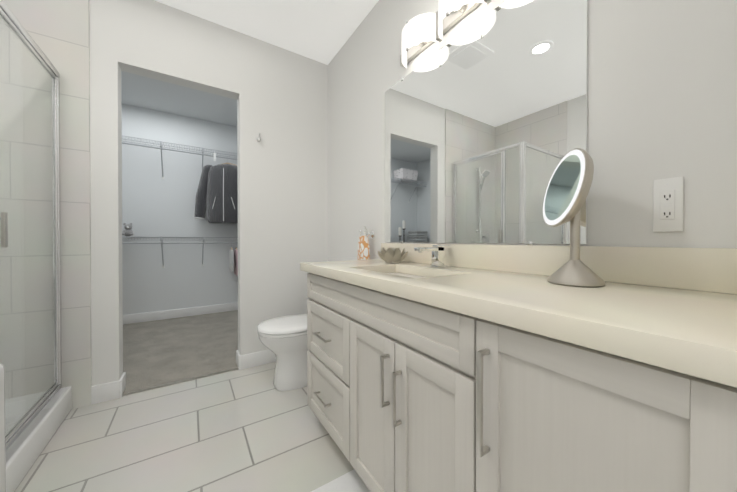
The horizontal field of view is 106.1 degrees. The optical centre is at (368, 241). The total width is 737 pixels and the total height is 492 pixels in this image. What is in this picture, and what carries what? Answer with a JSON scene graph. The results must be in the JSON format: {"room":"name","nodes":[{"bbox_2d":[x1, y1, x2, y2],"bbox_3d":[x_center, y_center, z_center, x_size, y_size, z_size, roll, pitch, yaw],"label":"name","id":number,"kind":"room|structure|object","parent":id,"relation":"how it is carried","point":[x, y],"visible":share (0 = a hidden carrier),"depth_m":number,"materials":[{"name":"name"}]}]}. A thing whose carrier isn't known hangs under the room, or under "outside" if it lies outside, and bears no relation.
{"room":"bathroom","nodes":[
{"label":"bathroom","id":0,"kind":"room"},
{"bbox_2d":[122,104,237,314],"bbox_3d":[-2.995,-0.338,3.506,2.940,2.730,0.120,0,0,-33],"label":"wall","id":1,"kind":"structure","parent":0,"point":[154,204],"depth_m":3.68,"materials":[{"name":"white paint"}]},
{"bbox_2d":[122,135,236,178],"bbox_3d":[-2.878,-1.025,3.320,2.680,0.408,0.313,0,0,-33],"label":"closet shelf","id":2,"kind":"object","parent":1,"relation":"attached to","point":[185,151],"visible":0.42,"depth_m":3.52,"materials":[{"name":"silver metal"}]},
{"bbox_2d":[194,163,237,223],"bbox_3d":[-1.935,-0.711,3.881,0.798,0.905,0.417,0,0,-3],"label":"garment","id":3,"kind":"object","parent":2,"relation":"hanging from","point":[217,194],"depth_m":3.69,"materials":[{"name":"grey fabric"}]},
{"bbox_2d":[122,236,237,267],"bbox_3d":[-2.485,0.133,3.585,1.740,0.408,0.307,0,0,-33],"label":"closet shelf","id":4,"kind":"object","parent":1,"relation":"attached to","point":[162,242],"visible":0.71,"depth_m":3.53,"materials":[{"name":"silver metal"}]},
{"bbox_2d":[122,223,133,236],"bbox_3d":[-2.898,-0.148,3.337,0.120,0.166,0.101,0,0,-33],"label":"plush toy","id":5,"kind":"object","parent":4,"relation":"on","point":[127,231],"visible":1,"depth_m":3.31,"materials":[{"name":"grey"}]},
{"bbox_2d":[229,242,237,275],"bbox_3d":[-1.814,0.228,3.874,0.215,0.464,0.391,0,0,-33],"label":"garment","id":6,"kind":"object","parent":4,"relation":"hanging from","point":[233,254],"depth_m":3.75,"materials":[{"name":"white fabric"}]},
{"bbox_2d":[123,302,237,324],"bbox_3d":[-2.959,0.958,3.456,2.700,0.115,0.016,0,0,-33],"label":"baseboard","id":7,"kind":"structure","parent":1,"relation":"attached to","point":[193,311],"depth_m":3.71,"materials":[{"name":"white wood"}]},
{"bbox_2d":[123,310,237,392],"bbox_3d":[-2.439,1.077,2.655,2.940,0.112,2.168,0,0,-33],"label":"floor carpet","id":8,"kind":"object","parent":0,"point":[159,352],"visible":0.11,"depth_m":2.66,"materials":[{"name":"grey carpet"}]},
{"bbox_2d":[15,362,353,491],"bbox_3d":[-0.615,1.096,0.506,2.970,0.100,3.422,0,0,-33],"label":"floor","id":9,"kind":"structure","parent":0,"point":[252,429],"depth_m":1.42,"materials":[{"name":"white tile"}]},
{"bbox_2d":[0,363,5,491],"bbox_3d":[-1.292,0.643,0.034,1.077,0.811,1.530,0,0,-33],"label":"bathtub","id":10,"kind":"object","parent":9,"relation":"on","point":[2,435],"visible":1,"depth_m":0.93,"materials":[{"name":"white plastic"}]},
{"bbox_2d":[5,386,71,491],"bbox_3d":[-2.000,0.968,1.065,0.985,0.150,0.926,0,0,-33],"label":"shower base","id":11,"kind":"object","parent":9,"relation":"on","point":[25,449],"visible":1,"depth_m":1.40,"materials":[{"name":"white plastic"}]},
{"bbox_2d":[0,0,61,451],"bbox_3d":[-2.008,-0.069,1.051,0.962,1.922,0.929,0,0,-33],"label":"shower door","id":12,"kind":"structure","parent":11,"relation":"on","point":[21,33],"depth_m":1.41,"materials":[{"name":"clear glass"}]},
{"bbox_2d":[257,314,308,390],"bbox_3d":[-0.459,0.615,2.103,0.723,0.842,0.400,0,0,-33],"label":"toilet","id":13,"kind":"object","parent":9,"relation":"on","point":[283,339],"visible":0.31,"depth_m":1.93,"materials":[{"name":"white ceramic"}]},
{"bbox_2d":[311,469,370,491],"bbox_3d":[-0.060,1.036,0.770,0.550,0.016,0.824,0,0,-33],"label":"rug","id":14,"kind":"object","parent":9,"relation":"on","point":[351,481],"visible":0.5,"depth_m":1.17,"materials":[{"name":"white fabric"}]},
{"bbox_2d":[300,267,736,491],"bbox_3d":[0.280,0.605,1.087,0.585,0.875,1.528,0,0,-33],"label":"bathroom vanity","id":15,"kind":"object","parent":9,"relation":"on","point":[486,368],"depth_m":0.61,"materials":[{"name":"wood"}]},
{"bbox_2d":[300,259,736,378],"bbox_3d":[0.273,0.145,1.103,0.577,0.045,1.568,0,0,-33],"label":"countertop","id":16,"kind":"structure","parent":15,"relation":"on","point":[678,324],"depth_m":0.57,"materials":[{"name":"beige stone"}]},
{"bbox_2d":[358,236,369,259],"bbox_3d":[-0.035,0.048,1.984,0.052,0.185,0.140,0,0,-33],"label":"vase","id":17,"kind":"object","parent":16,"relation":"on","point":[363,249],"visible":0.9,"depth_m":1.95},
{"bbox_2d":[376,247,408,262],"bbox_3d":[0.137,0.074,1.592,0.202,0.088,0.193,0,0,-33],"label":"candle holder","id":18,"kind":"object","parent":16,"relation":"on","point":[391,255],"visible":1,"depth_m":1.54,"materials":[{"name":"beige ceramic"}]},
{"bbox_2d":[414,245,450,267],"bbox_3d":[0.311,0.067,1.323,0.210,0.106,0.052,0,0,-33],"label":"faucet","id":19,"kind":"object","parent":16,"relation":"on","point":[437,256],"visible":0.98,"depth_m":1.32,"materials":[{"name":"silver metal"}]},
{"bbox_2d":[543,148,605,286],"bbox_3d":[0.596,-0.077,0.839,0.178,0.401,0.189,0,0,-33],"label":"makeup mirror","id":20,"kind":"object","parent":16,"relation":"on","point":[568,187],"visible":1,"depth_m":0.80,"materials":[{"name":"silver metal"}]},
{"bbox_2d":[89,0,327,385],"bbox_3d":[-1.717,-0.327,1.879,3.320,2.730,0.120,0,0,-33],"label":"wall","id":21,"kind":"structure","parent":0,"point":[279,94],"depth_m":2.26,"materials":[{"name":"white paint"}]},
{"bbox_2d":[0,0,91,408],"bbox_3d":[-2.226,-0.325,1.471,1.082,2.730,0.012,0,0,-33],"label":"shower wall tile","id":22,"kind":"structure","parent":21,"relation":"attached to","point":[58,31],"depth_m":1.68,"materials":[{"name":"white tile"}]},
{"bbox_2d":[91,372,125,397],"bbox_3d":[-2.373,0.976,1.545,1.549,0.127,0.018,0,0,-33],"label":"baseboard","id":23,"kind":"structure","parent":21,"relation":"attached to","point":[104,392],"depth_m":1.81,"materials":[{"name":"white wood"}]},
{"bbox_2d":[122,367,237,395],"bbox_3d":[-1.359,1.030,2.062,0.740,0.014,0.016,0,0,-33],"label":"trim","id":24,"kind":"structure","parent":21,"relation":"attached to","point":[171,383],"depth_m":2.03,"materials":[{"name":"silver metal"}]},
{"bbox_2d":[237,350,275,369],"bbox_3d":[-0.726,0.977,2.447,0.769,0.115,0.016,0,0,-33],"label":"baseboard","id":25,"kind":"structure","parent":21,"relation":"attached to","point":[259,358],"depth_m":2.30,"materials":[{"name":"white wood"}]},
{"bbox_2d":[121,0,378,126],"bbox_3d":[-1.351,-1.739,1.303,3.320,0.100,5.590,0,0,-33],"label":"ceiling","id":26,"kind":"structure","parent":0,"point":[321,31],"depth_m":2.23,"materials":[{"name":"white paint"}]},
{"bbox_2d":[328,0,736,260],"bbox_3d":[0.552,-0.324,1.316,0.120,2.730,3.530,0,0,-33],"label":"wall","id":27,"kind":"structure","parent":0,"point":[662,89],"depth_m":0.84,"materials":[{"name":"white paint"}]},
{"bbox_2d":[400,0,491,67],"bbox_3d":[0.409,-1.101,1.290,0.139,0.153,0.930,0,0,-33],"label":"sconce","id":28,"kind":"object","parent":27,"relation":"attached to","point":[421,33],"visible":1,"depth_m":1.42,"materials":[{"name":"white glass"}]},
{"bbox_2d":[385,0,587,244],"bbox_3d":[0.419,-0.503,1.397,0.012,1.028,1.133,0,0,-33],"label":"wall mirror","id":29,"kind":"object","parent":27,"relation":"attached to","point":[486,124],"visible":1,"depth_m":1.21,"materials":[{"name":"white mirror"}]},
{"bbox_2d":[381,243,736,294],"bbox_3d":[0.512,0.067,1.245,0.020,0.110,1.546,0,0,-33],"label":"backsplash","id":30,"kind":"structure","parent":27,"relation":"attached to","point":[701,269],"depth_m":0.84,"materials":[{"name":"beige stone"}]},
{"bbox_2d":[653,177,683,231],"bbox_3d":[0.829,-0.102,0.768,0.010,0.148,0.058,0,0,-33],"label":"electrical outlet plate","id":31,"kind":"object","parent":27,"relation":"attached to","point":[668,198],"visible":1,"depth_m":0.76,"materials":[{"name":"white plastic"}]}
]}

